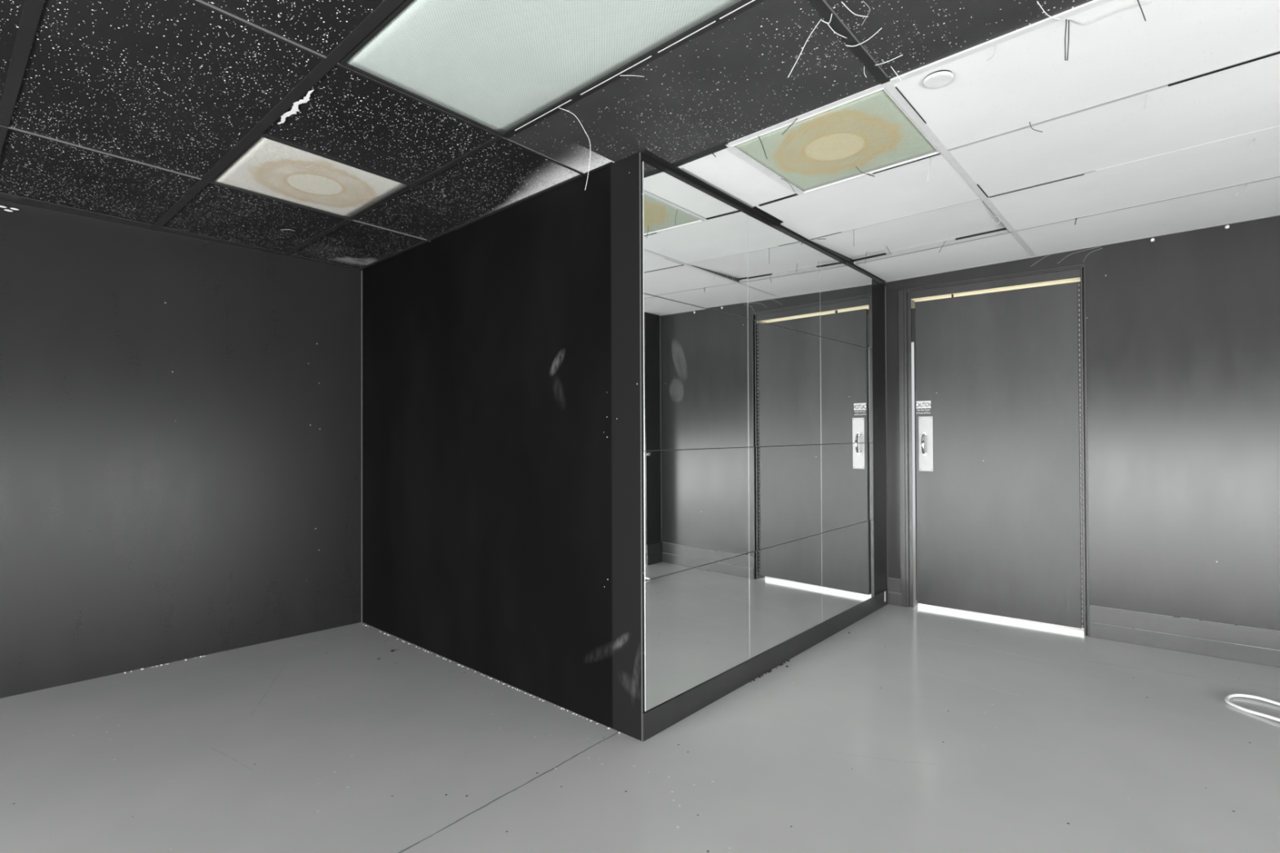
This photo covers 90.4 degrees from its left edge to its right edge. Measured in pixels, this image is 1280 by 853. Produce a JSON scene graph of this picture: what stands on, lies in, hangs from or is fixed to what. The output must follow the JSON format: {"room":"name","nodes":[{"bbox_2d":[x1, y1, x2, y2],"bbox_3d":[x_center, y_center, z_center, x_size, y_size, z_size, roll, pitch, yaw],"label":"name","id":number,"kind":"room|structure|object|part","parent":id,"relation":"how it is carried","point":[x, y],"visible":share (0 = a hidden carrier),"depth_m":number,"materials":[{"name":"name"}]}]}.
{"room":"empty office room","nodes":[
{"label":"empty office room","id":0,"kind":"room"},
{"bbox_2d":[0,200,383,698],"bbox_3d":[-3.196,-0.088,2.659,0.150,2.620,5.120,-1,-1,45],"label":"wall","id":1,"kind":"structure","parent":0,"point":[180,416],"depth_m":3.29,"materials":[{"name":"grey paint"}]},
{"bbox_2d":[0,205,18,211],"bbox_3d":[-2.866,-0.987,2.887,0.010,0.021,0.071,-1,-1,41],"label":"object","id":2,"kind":"object","parent":1,"relation":"attached to","point":[3,206],"visible":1,"depth_m":2.88,"materials":[{"name":"white paint"}]},
{"bbox_2d":[361,270,362,622],"bbox_3d":[-1.750,0.122,4.003,0.005,2.212,0.006,-1,-1,41],"label":"trim","id":3,"kind":"structure","parent":1,"relation":"attached to","point":[362,270],"depth_m":4.00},
{"bbox_2d":[362,151,664,741],"bbox_3d":[-0.832,0.082,3.273,2.347,2.272,0.140,-1,-1,41],"label":"wall partition","id":4,"kind":"structure","parent":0,"point":[501,410],"depth_m":2.95,"materials":[{"name":"black paint"}]},
{"bbox_2d":[639,152,642,741],"bbox_3d":[0.004,0.074,2.448,0.003,2.266,0.003,-1,-1,41],"label":"trim","id":5,"kind":"structure","parent":4,"relation":"attached to","point":[639,153],"depth_m":2.45,"materials":[{"name":"metal"}]},
{"bbox_2d":[0,603,1279,852],"bbox_3d":[0.488,1.287,0.554,9.400,0.200,11.400,-1,-1,41],"label":"floor","id":6,"kind":"structure","parent":0,"point":[922,728],"depth_m":2.32,"materials":[{"name":"grey paint"}]},
{"bbox_2d":[124,655,205,673],"bbox_3d":[-2.441,1.223,3.278,0.015,0.004,0.339,-1,-1,44],"label":"crumbs","id":7,"kind":"object","parent":6,"relation":"on","point":[201,655],"visible":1,"depth_m":3.26,"materials":[{"name":"white paint"}]},
{"bbox_2d":[364,625,620,733],"bbox_3d":[-0.909,1.216,3.235,2.207,0.003,0.008,-1,-1,41],"label":"crumbs","id":8,"kind":"object","parent":6,"relation":"on","point":[365,625],"visible":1,"depth_m":2.96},
{"bbox_2d":[750,660,790,682],"bbox_3d":[0.646,1.209,3.147,0.013,0.003,0.372,-1,-1,41],"label":"crumbs","id":9,"kind":"object","parent":6,"relation":"on","point":[770,671],"visible":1,"depth_m":3.14,"materials":[{"name":"paint"}]},
{"bbox_2d":[1225,693,1279,721],"bbox_3d":[2.762,1.185,2.270,0.226,0.018,1.134,0,-1,-15],"label":"cable","id":10,"kind":"object","parent":6,"relation":"on","point":[1228,697],"visible":1,"depth_m":2.73,"materials":[{"name":"white plastic"}]},
{"bbox_2d":[0,0,1279,282],"bbox_3d":[0.280,-1.309,0.353,9.400,0.572,10.800,-1,-1,41],"label":"ceiling","id":11,"kind":"structure","parent":0,"point":[124,112],"depth_m":2.22,"materials":[{"name":"black tile"}]},
{"bbox_2d":[210,133,410,219],"bbox_3d":[-1.404,-1.082,2.719,0.591,0.119,0.582,-1,-1,41],"label":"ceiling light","id":12,"kind":"object","parent":11,"relation":"attached to","point":[270,168],"visible":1,"depth_m":2.69,"materials":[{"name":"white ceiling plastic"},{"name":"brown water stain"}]},
{"bbox_2d":[339,0,752,137],"bbox_3d":[-0.262,-1.132,1.725,1.159,0.132,0.588,-1,-1,41],"label":"ceiling light","id":13,"kind":"object","parent":11,"relation":"attached to","point":[497,67],"visible":0.99,"depth_m":1.81,"materials":[{"name":"frosted white plastic"},{"name":"black paint"}]},
{"bbox_2d":[559,107,591,188],"bbox_3d":[-0.218,-0.929,2.129,0.106,0.278,0.002,0,-1,0],"label":"string","id":14,"kind":"object","parent":11,"relation":"hanging from","point":[559,108],"visible":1,"depth_m":2.13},
{"bbox_2d":[787,18,821,77],"bbox_3d":[0.441,-1.013,1.702,0.092,0.159,0.002,0,-1,0],"label":"string","id":15,"kind":"object","parent":11,"relation":"hanging from","point":[820,19],"visible":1,"depth_m":1.70,"materials":[{"name":"white"}]},
{"bbox_2d":[730,88,940,193],"bbox_3d":[0.758,-1.077,2.449,0.580,0.187,0.594,-1,-1,41],"label":"ceiling light","id":16,"kind":"object","parent":11,"relation":"attached to","point":[871,131],"depth_m":2.41,"materials":[{"name":"white plastic"}]},
{"bbox_3d":[0.451,-1.026,2.339,0.034,0.087,0.003,0,-1,-1],"label":"wire","id":17,"kind":"part","parent":16,"relation":"part of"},
{"bbox_2d":[827,23,847,38],"bbox_3d":[0.538,-1.084,1.746,0.103,0.006,0.007,0,-1,-42],"label":"string","id":18,"kind":"object","parent":11,"relation":"hanging from","point":[828,24],"visible":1,"depth_m":1.75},
{"bbox_2d":[841,1,868,17],"bbox_3d":[0.561,-1.089,1.667,0.101,0.011,0.008,0,-1,-31],"label":"string","id":19,"kind":"object","parent":11,"relation":"hanging from","point":[842,2],"visible":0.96,"depth_m":1.66,"materials":[{"name":"white"}]},
{"bbox_2d":[845,27,881,46],"bbox_3d":[0.629,-1.087,1.782,0.104,0.011,0.018,-1,-1,41],"label":"string","id":20,"kind":"object","parent":11,"relation":"hanging from","point":[881,28],"visible":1,"depth_m":1.79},
{"bbox_2d":[923,69,953,88],"bbox_3d":[0.931,-1.084,1.985,0.086,0.014,0.086,-1,-1,41],"label":"cover plate","id":21,"kind":"object","parent":11,"relation":"attached to","point":[939,78],"visible":1,"depth_m":1.97,"materials":[{"name":"white plastic"}]},
{"bbox_2d":[1036,0,1060,19],"bbox_3d":[1.078,-1.095,1.681,0.128,0.010,0.008,0,-1,-33],"label":"string","id":22,"kind":"object","parent":11,"relation":"hanging from","point":[1037,1],"visible":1,"depth_m":1.68,"materials":[{"name":"white"}]},
{"bbox_2d":[1064,18,1069,60],"bbox_3d":[1.155,-1.045,1.719,0.014,0.111,0.004,0,-1,-4],"label":"wire","id":23,"kind":"object","parent":11,"relation":"hanging from","point":[1066,19],"visible":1,"depth_m":1.72,"materials":[{"name":"grey metal"}]},
{"bbox_2d":[1071,1,1151,24],"bbox_3d":[1.250,-1.098,1.698,0.175,0.004,0.035,0,-1,24],"label":"wire","id":24,"kind":"object","parent":11,"relation":"attached to","point":[1148,2],"visible":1,"depth_m":1.70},
{"bbox_2d":[1137,0,1146,21],"bbox_3d":[1.299,-1.077,1.647,0.023,0.056,0.003,0,-1,-2],"label":"wire","id":25,"kind":"object","parent":11,"relation":"hanging from","point":[1137,0],"visible":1,"depth_m":1.65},
{"bbox_2d":[665,280,887,702],"bbox_3d":[0.852,0.079,3.505,0.120,2.269,2.428,-1,-1,41],"label":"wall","id":26,"kind":"structure","parent":0,"point":[878,325],"depth_m":4.28,"materials":[{"name":"black paint"}]},
{"bbox_2d":[642,161,747,318],"bbox_3d":[0.260,-0.770,2.743,0.006,0.511,0.748,-1,-1,42],"label":"mirror panel","id":27,"kind":"object","parent":26,"relation":"attached to","point":[695,242],"visible":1,"depth_m":2.69,"materials":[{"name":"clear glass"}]},
{"bbox_2d":[643,293,748,450],"bbox_3d":[0.263,-0.209,2.737,0.006,0.608,0.748,-1,-1,42],"label":"mirror panel","id":28,"kind":"object","parent":26,"relation":"attached to","point":[695,358],"visible":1,"depth_m":2.69,"materials":[{"name":"clear glass"}]},
{"bbox_2d":[643,447,749,580],"bbox_3d":[0.268,0.346,2.729,0.014,0.498,0.748,-1,-1,42],"label":"mirror panel","id":29,"kind":"object","parent":26,"relation":"attached to","point":[696,500],"visible":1,"depth_m":2.68,"materials":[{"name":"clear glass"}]},
{"bbox_2d":[644,552,749,711],"bbox_3d":[0.267,0.847,2.728,0.006,0.500,0.748,-1,-1,42],"label":"mirror panel","id":30,"kind":"object","parent":26,"relation":"attached to","point":[696,620],"visible":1,"depth_m":2.68,"materials":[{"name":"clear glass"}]},
{"bbox_2d":[643,293,871,581],"bbox_3d":[0.764,0.040,3.307,0.013,2.119,2.263,-1,-1,41],"label":"trim","id":31,"kind":"structure","parent":26,"relation":"attached to","point":[643,293],"depth_m":3.03,"materials":[{"name":"black paint"}]},
{"bbox_2d":[640,152,885,286],"bbox_3d":[0.845,-1.013,3.419,0.004,0.083,2.556,-1,-1,41],"label":"trim","id":32,"kind":"structure","parent":26,"relation":"attached to","point":[648,160],"depth_m":3.01,"materials":[{"name":"black paint"}]},
{"bbox_2d":[642,588,888,741],"bbox_3d":[0.854,1.159,3.397,0.008,0.106,2.555,-1,-1,41],"label":"trim","id":33,"kind":"structure","parent":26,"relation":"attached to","point":[655,721],"depth_m":3.00,"materials":[{"name":"black paint"}]},
{"bbox_2d":[746,214,820,336],"bbox_3d":[0.762,-0.759,3.310,0.005,0.495,0.762,-1,-1,42],"label":"mirror panel","id":34,"kind":"object","parent":26,"relation":"attached to","point":[783,271],"visible":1,"depth_m":3.27,"materials":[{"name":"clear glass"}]},
{"bbox_2d":[747,319,821,447],"bbox_3d":[0.765,-0.205,3.305,0.005,0.608,0.762,-1,-1,42],"label":"mirror panel","id":35,"kind":"object","parent":26,"relation":"attached to","point":[784,364],"visible":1,"depth_m":3.27,"materials":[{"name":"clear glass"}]},
{"bbox_2d":[748,444,821,552],"bbox_3d":[0.767,0.350,3.300,0.005,0.498,0.762,-1,-1,42],"label":"mirror panel","id":36,"kind":"object","parent":26,"relation":"attached to","point":[784,482],"visible":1,"depth_m":3.26,"materials":[{"name":"clear glass"}]},
{"bbox_2d":[748,533,822,658],"bbox_3d":[0.769,0.851,3.295,0.006,0.500,0.762,-1,-1,42],"label":"mirror panel","id":37,"kind":"object","parent":26,"relation":"attached to","point":[785,580],"visible":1,"depth_m":3.25,"materials":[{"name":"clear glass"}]},
{"bbox_2d":[819,252,872,349],"bbox_3d":[1.266,-0.747,3.879,0.006,0.479,0.753,-1,-1,42],"label":"mirror panel","id":38,"kind":"object","parent":26,"relation":"attached to","point":[846,292],"visible":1,"depth_m":3.84,"materials":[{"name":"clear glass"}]},
{"bbox_2d":[820,337,872,444],"bbox_3d":[1.268,-0.202,3.873,0.006,0.608,0.753,-1,-1,41],"label":"mirror panel","id":39,"kind":"object","parent":26,"relation":"attached to","point":[846,369],"visible":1,"depth_m":3.84,"materials":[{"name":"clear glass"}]},
{"bbox_2d":[821,442,873,533],"bbox_3d":[1.270,0.353,3.868,0.006,0.498,0.753,-1,-1,41],"label":"mirror panel","id":40,"kind":"object","parent":26,"relation":"attached to","point":[846,469],"visible":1,"depth_m":3.83,"materials":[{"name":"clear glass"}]},
{"bbox_2d":[821,519,874,622],"bbox_3d":[1.272,0.854,3.864,0.006,0.500,0.753,-1,-1,42],"label":"mirror panel","id":41,"kind":"object","parent":26,"relation":"attached to","point":[847,552],"visible":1,"depth_m":3.83,"materials":[{"name":"clear glass"}]},
{"bbox_2d":[884,286,888,591],"bbox_3d":[1.696,0.111,4.376,0.004,2.214,0.005,-1,-1,41],"label":"trim","id":42,"kind":"structure","parent":26,"relation":"attached to","point":[885,286],"depth_m":4.38,"materials":[{"name":"black metal"}]},
{"bbox_2d":[885,215,1279,631],"bbox_3d":[4.122,-0.119,2.532,6.500,2.620,0.141,-1,-1,39],"label":"wall","id":43,"kind":"structure","parent":0,"point":[1183,329],"depth_m":3.42,"materials":[{"name":"grey paint"}]},
{"bbox_2d":[897,263,1088,636],"bbox_3d":[2.202,0.138,4.032,1.046,2.150,0.161,-1,-1,39],"label":"door","id":44,"kind":"structure","parent":43,"relation":"in","point":[993,393],"depth_m":3.98,"materials":[{"name":"black paint"}]},
{"bbox_3d":[1.882,0.116,4.220,0.028,0.160,0.056,-1,-1,39],"label":"pull handle","id":45,"kind":"part","parent":44,"relation":"part of","materials":[{"name":"silver metal"}]},
{"bbox_3d":[1.905,0.115,4.239,0.089,0.365,0.003,-1,-1,39],"label":"pull plate","id":46,"kind":"part","parent":44,"relation":"part of","materials":[{"name":"silver metal"}]},
{"bbox_2d":[887,577,1279,667],"bbox_3d":[2.535,1.117,3.695,2.136,0.182,0.012,-1,-1,39],"label":"baseboard","id":47,"kind":"structure","parent":43,"relation":"attached to","point":[1259,646],"depth_m":3.40,"materials":[{"name":"grey paint"}]},
{"label":"outside","id":48,"kind":"structure","parent":0,"visible":0},
{"bbox_2d":[946,607,1084,630],"bbox_3d":[3.824,1.276,5.274,8.000,0.124,3.840,-1,-1,41],"label":"ground","id":49,"kind":"structure","parent":48,"point":[1082,628],"depth_m":3.91,"materials":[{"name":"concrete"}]}
]}

